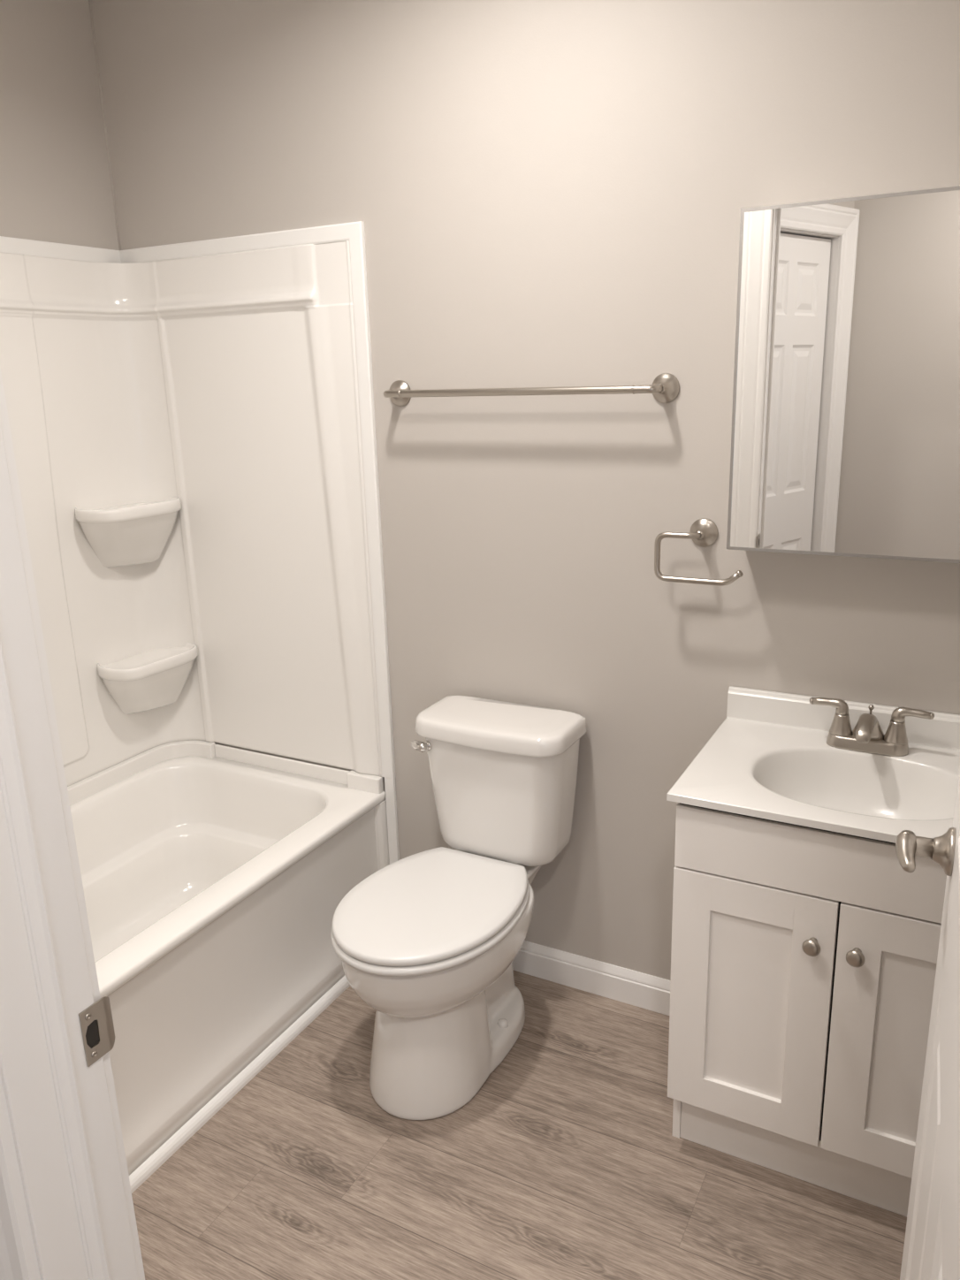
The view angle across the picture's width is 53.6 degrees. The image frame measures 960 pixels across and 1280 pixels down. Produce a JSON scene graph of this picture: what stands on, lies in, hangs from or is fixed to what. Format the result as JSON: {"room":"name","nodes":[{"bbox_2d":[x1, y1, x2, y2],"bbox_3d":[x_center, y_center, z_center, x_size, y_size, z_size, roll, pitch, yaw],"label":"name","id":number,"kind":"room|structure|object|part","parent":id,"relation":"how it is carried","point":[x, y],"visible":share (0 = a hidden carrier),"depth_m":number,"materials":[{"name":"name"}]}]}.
{"room":"bathroom","nodes":[
{"label":"bathroom","id":0,"kind":"room"},
{"bbox_2d":[0,0,119,250],"bbox_3d":[-1.382,-0.279,2.093,0.120,2.560,1.585,7,18,27],"label":"wall","id":1,"kind":"structure","parent":0,"point":[56,184],"depth_m":2.35,"materials":[{"name":"beige paint"}]},
{"bbox_2d":[0,220,399,864],"bbox_3d":[-0.945,0.070,2.010,0.798,1.858,1.488,7,18,27],"label":"tub surround","id":2,"kind":"object","parent":1,"relation":"attached to","point":[193,424],"visible":0.98,"depth_m":2.53,"materials":[{"name":"white plastic"}]},
{"bbox_2d":[74,496,181,567],"bbox_3d":[-0.946,-0.285,2.601,0.156,0.179,0.288,7,18,27],"label":"corner shelf","id":3,"kind":"object","parent":2,"relation":"attached to","point":[110,531],"depth_m":2.58,"materials":[{"name":"white plastic"}]},
{"bbox_2d":[97,642,198,714],"bbox_3d":[-0.934,0.129,2.717,0.156,0.179,0.288,7,18,27],"label":"corner shelf","id":4,"kind":"object","parent":2,"relation":"attached to","point":[140,678],"depth_m":2.70,"materials":[{"name":"white plastic"}]},
{"bbox_2d":[131,969,906,1279],"bbox_3d":[-0.329,1.407,0.828,3.450,0.060,3.820,7,18,27],"label":"floor","id":5,"kind":"structure","parent":0,"point":[567,1162],"depth_m":1.86,"materials":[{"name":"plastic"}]},
{"bbox_2d":[67,739,389,1175],"bbox_3d":[-0.933,0.754,2.206,0.774,0.486,1.482,7,18,27],"label":"bathtub","id":6,"kind":"object","parent":5,"relation":"on","point":[215,878],"visible":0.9,"depth_m":2.39,"materials":[{"name":"white plastic"}]},
{"bbox_2d":[129,975,350,1193],"bbox_3d":[-0.577,1.017,2.086,0.017,0.024,1.488,7,18,27],"label":"trim","id":7,"kind":"structure","parent":6,"relation":"attached to","point":[179,1138],"depth_m":2.12,"materials":[{"name":"white wood"}]},
{"bbox_2d":[330,695,586,1119],"bbox_3d":[-0.059,0.596,2.166,0.404,0.762,0.648,7,18,27],"label":"toilet","id":8,"kind":"object","parent":5,"relation":"on","point":[430,940],"visible":1,"depth_m":2.11,"materials":[{"name":"white ceramic"}]},
{"bbox_3d":[-0.140,0.252,2.261,0.051,0.026,0.032,7,18,27],"label":"flush handle","id":9,"kind":"part","parent":8,"relation":"part of","materials":[{"name":"silver metal"}]},
{"bbox_3d":[-0.113,0.578,2.084,0.375,0.022,0.462,7,18,27],"label":"seat lid","id":10,"kind":"part","parent":8,"relation":"part of","materials":[{"name":"white plastic"}]},
{"bbox_3d":[-0.112,0.600,2.090,0.381,0.019,0.468,7,18,27],"label":"seat","id":11,"kind":"part","parent":8,"relation":"part of","materials":[{"name":"white plastic"}]},
{"bbox_3d":[-0.067,0.776,2.213,0.367,0.389,0.603,7,18,27],"label":"bowl","id":12,"kind":"part","parent":8,"relation":"part of","materials":[{"name":"white ceramic"}]},
{"bbox_3d":[0.039,0.200,2.243,0.384,0.046,0.206,7,18,27],"label":"tank lid","id":13,"kind":"part","parent":8,"relation":"part of","materials":[{"name":"white ceramic"}]},
{"bbox_3d":[0.047,0.363,2.293,0.358,0.308,0.180,7,18,27],"label":"tank","id":14,"kind":"part","parent":8,"relation":"part of","materials":[{"name":"white ceramic"}]},
{"bbox_2d":[667,802,946,1216],"bbox_3d":[0.718,0.645,1.864,0.586,0.786,0.452,7,18,27],"label":"vanity cabinet","id":15,"kind":"object","parent":5,"relation":"on","point":[803,959],"visible":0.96,"depth_m":1.72,"materials":[{"name":"white paint"}]},
{"bbox_3d":[0.478,0.610,2.016,0.016,0.786,0.402,7,18,27],"label":"panel","id":16,"kind":"part","parent":15,"relation":"part of","materials":[{"name":"white paint"}]},
{"bbox_3d":[0.499,0.682,1.776,0.290,0.512,0.018,7,18,27],"label":"door","id":17,"kind":"part","parent":15,"relation":"part of","materials":[{"name":"white paint"}]},
{"bbox_3d":[0.621,0.388,1.621,0.584,0.123,0.018,7,18,27],"label":"drawer","id":18,"kind":"part","parent":15,"relation":"part of","materials":[{"name":"white paint"}]},
{"bbox_3d":[0.579,0.533,1.658,0.031,0.031,0.030,7,18,27],"label":"knob","id":19,"kind":"part","parent":15,"relation":"part of","materials":[{"name":"silver metal"}]},
{"bbox_2d":[666,685,959,843],"bbox_3d":[0.711,0.287,1.768,0.610,0.207,0.444,7,18,27],"label":"countertop","id":20,"kind":"structure","parent":15,"relation":"on","point":[771,758],"depth_m":1.86,"materials":[{"name":"ceramic"}]},
{"bbox_2d":[809,697,934,756],"bbox_3d":[0.750,0.177,1.844,0.229,0.093,0.128,7,18,27],"label":"faucet","id":21,"kind":"object","parent":20,"relation":"on","point":[867,735],"visible":1,"depth_m":1.85,"materials":[{"name":"silver metal"}]},
{"bbox_3d":[0.703,0.150,1.904,0.086,0.071,0.045,7,18,27],"label":"lever handle","id":22,"kind":"part","parent":21,"relation":"part of","materials":[{"name":"silver metal"}]},
{"bbox_3d":[0.768,0.202,1.883,0.153,0.024,0.056,7,18,27],"label":"plate","id":23,"kind":"part","parent":21,"relation":"part of","materials":[{"name":"silver metal"}]},
{"bbox_3d":[0.749,0.173,1.841,0.068,0.063,0.124,7,18,27],"label":"spout","id":24,"kind":"part","parent":21,"relation":"part of","materials":[{"name":"silver metal"}]},
{"bbox_3d":[0.775,0.143,1.885,0.012,0.031,0.011,13,21,42],"label":"lift rod","id":25,"kind":"part","parent":21,"relation":"part of","materials":[{"name":"silver metal"}]},
{"bbox_3d":[0.829,0.165,1.838,0.086,0.071,0.045,7,18,27],"label":"lever handle","id":26,"kind":"part","parent":21,"relation":"part of","materials":[{"name":"silver metal"}]},
{"bbox_3d":[0.643,0.541,1.625,0.031,0.031,0.030,7,18,27],"label":"knob","id":27,"kind":"part","parent":15,"relation":"part of","materials":[{"name":"silver metal"}]},
{"bbox_3d":[0.759,0.713,1.640,0.293,0.512,0.018,7,18,27],"label":"door","id":28,"kind":"part","parent":15,"relation":"part of","materials":[{"name":"white paint"}]},
{"bbox_2d":[91,0,959,980],"bbox_3d":[0.102,-0.366,2.249,2.575,2.560,0.120,7,18,27],"label":"wall","id":29,"kind":"structure","parent":0,"point":[544,193],"depth_m":2.08,"materials":[{"name":"beige paint"}]},
{"bbox_2d":[88,0,121,250],"bbox_3d":[-0.983,-1.376,2.480,0.006,0.680,0.006,7,18,27],"label":"trim","id":30,"kind":"structure","parent":29,"relation":"attached to","point":[89,1],"depth_m":2.48,"materials":[{"name":"beige paint"}]},
{"bbox_2d":[383,373,679,405],"bbox_3d":[0.079,-0.547,2.090,0.713,0.060,0.079,7,18,27],"label":"towel bar","id":31,"kind":"object","parent":29,"relation":"attached to","point":[665,388],"visible":1,"depth_m":2.02,"materials":[{"name":"silver metal"}]},
{"bbox_3d":[-0.200,-0.585,2.255,0.060,0.060,0.042,7,18,27],"label":"post","id":32,"kind":"part","parent":31,"relation":"part of","materials":[{"name":"silver metal"}]},
{"bbox_3d":[0.376,-0.517,1.955,0.060,0.060,0.042,7,18,27],"label":"post","id":33,"kind":"part","parent":31,"relation":"part of","materials":[{"name":"silver metal"}]},
{"bbox_2d":[512,940,670,1015],"bbox_3d":[0.179,0.847,2.487,0.902,0.090,0.014,7,18,27],"label":"baseboard","id":34,"kind":"structure","parent":29,"relation":"attached to","point":[614,982],"depth_m":2.42,"materials":[{"name":"white paint"}]},
{"bbox_2d":[654,518,743,586],"bbox_3d":[0.464,-0.185,1.984,0.186,0.126,0.077,7,18,27],"label":"toilet paper holder","id":35,"kind":"object","parent":29,"relation":"attached to","point":[704,531],"visible":1,"depth_m":1.99,"materials":[{"name":"silver metal"}]},
{"bbox_3d":[0.464,-0.222,1.993,0.060,0.060,0.042,7,18,27],"label":"post","id":36,"kind":"part","parent":35,"relation":"part of","materials":[{"name":"silver metal"}]},
{"bbox_2d":[726,185,959,563],"bbox_3d":[0.775,-0.461,1.706,0.610,0.621,0.114,7,18,27],"label":"medicine cabinet","id":37,"kind":"object","parent":29,"relation":"attached to","point":[845,433],"visible":1,"depth_m":1.70,"materials":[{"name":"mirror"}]},
{"bbox_2d":[726,685,959,749],"bbox_3d":[0.809,0.166,1.929,0.610,0.066,0.019,7,18,27],"label":"backsplash","id":38,"kind":"structure","parent":29,"relation":"attached to","point":[773,707],"depth_m":1.98,"materials":[{"name":"ceramic"}]},
{"bbox_3d":[-0.704,0.029,0.926,2.455,2.560,0.095,7,18,27],"label":"wall","id":39,"kind":"structure","parent":0,"visible":0},
{"bbox_2d":[0,1073,40,1279],"bbox_3d":[-0.070,0.325,0.592,0.948,2.135,0.022,7,18,27],"label":"trim","id":40,"kind":"structure","parent":39,"relation":"attached to","point":[18,1254],"depth_m":0.84,"materials":[{"name":"white paint"}]},
{"bbox_2d":[0,366,144,1279],"bbox_3d":[-0.038,0.342,0.658,0.805,2.064,0.112,7,18,27],"label":"door frame","id":41,"kind":"structure","parent":39,"relation":"attached to","point":[55,1040],"depth_m":0.83,"materials":[{"name":"white paint"}]},
{"bbox_3d":[-0.355,0.363,0.886,0.004,0.057,0.036,5,17,22],"label":"strike plate","id":42,"kind":"part","parent":41,"relation":"part of","materials":[{"name":"silver metal"}]},
{"bbox_2d":[895,767,959,1279],"bbox_3d":[0.433,0.282,0.867,0.100,2.020,0.768,5,17,23],"label":"door","id":43,"kind":"structure","parent":39,"relation":"in","point":[932,1240],"depth_m":1.05,"materials":[{"name":"white paint"}]},
{"bbox_3d":[0.531,0.258,1.159,0.044,0.031,0.068,5,17,24],"label":"lever handle","id":44,"kind":"part","parent":43,"relation":"part of","materials":[{"name":"silver metal"}]}
]}

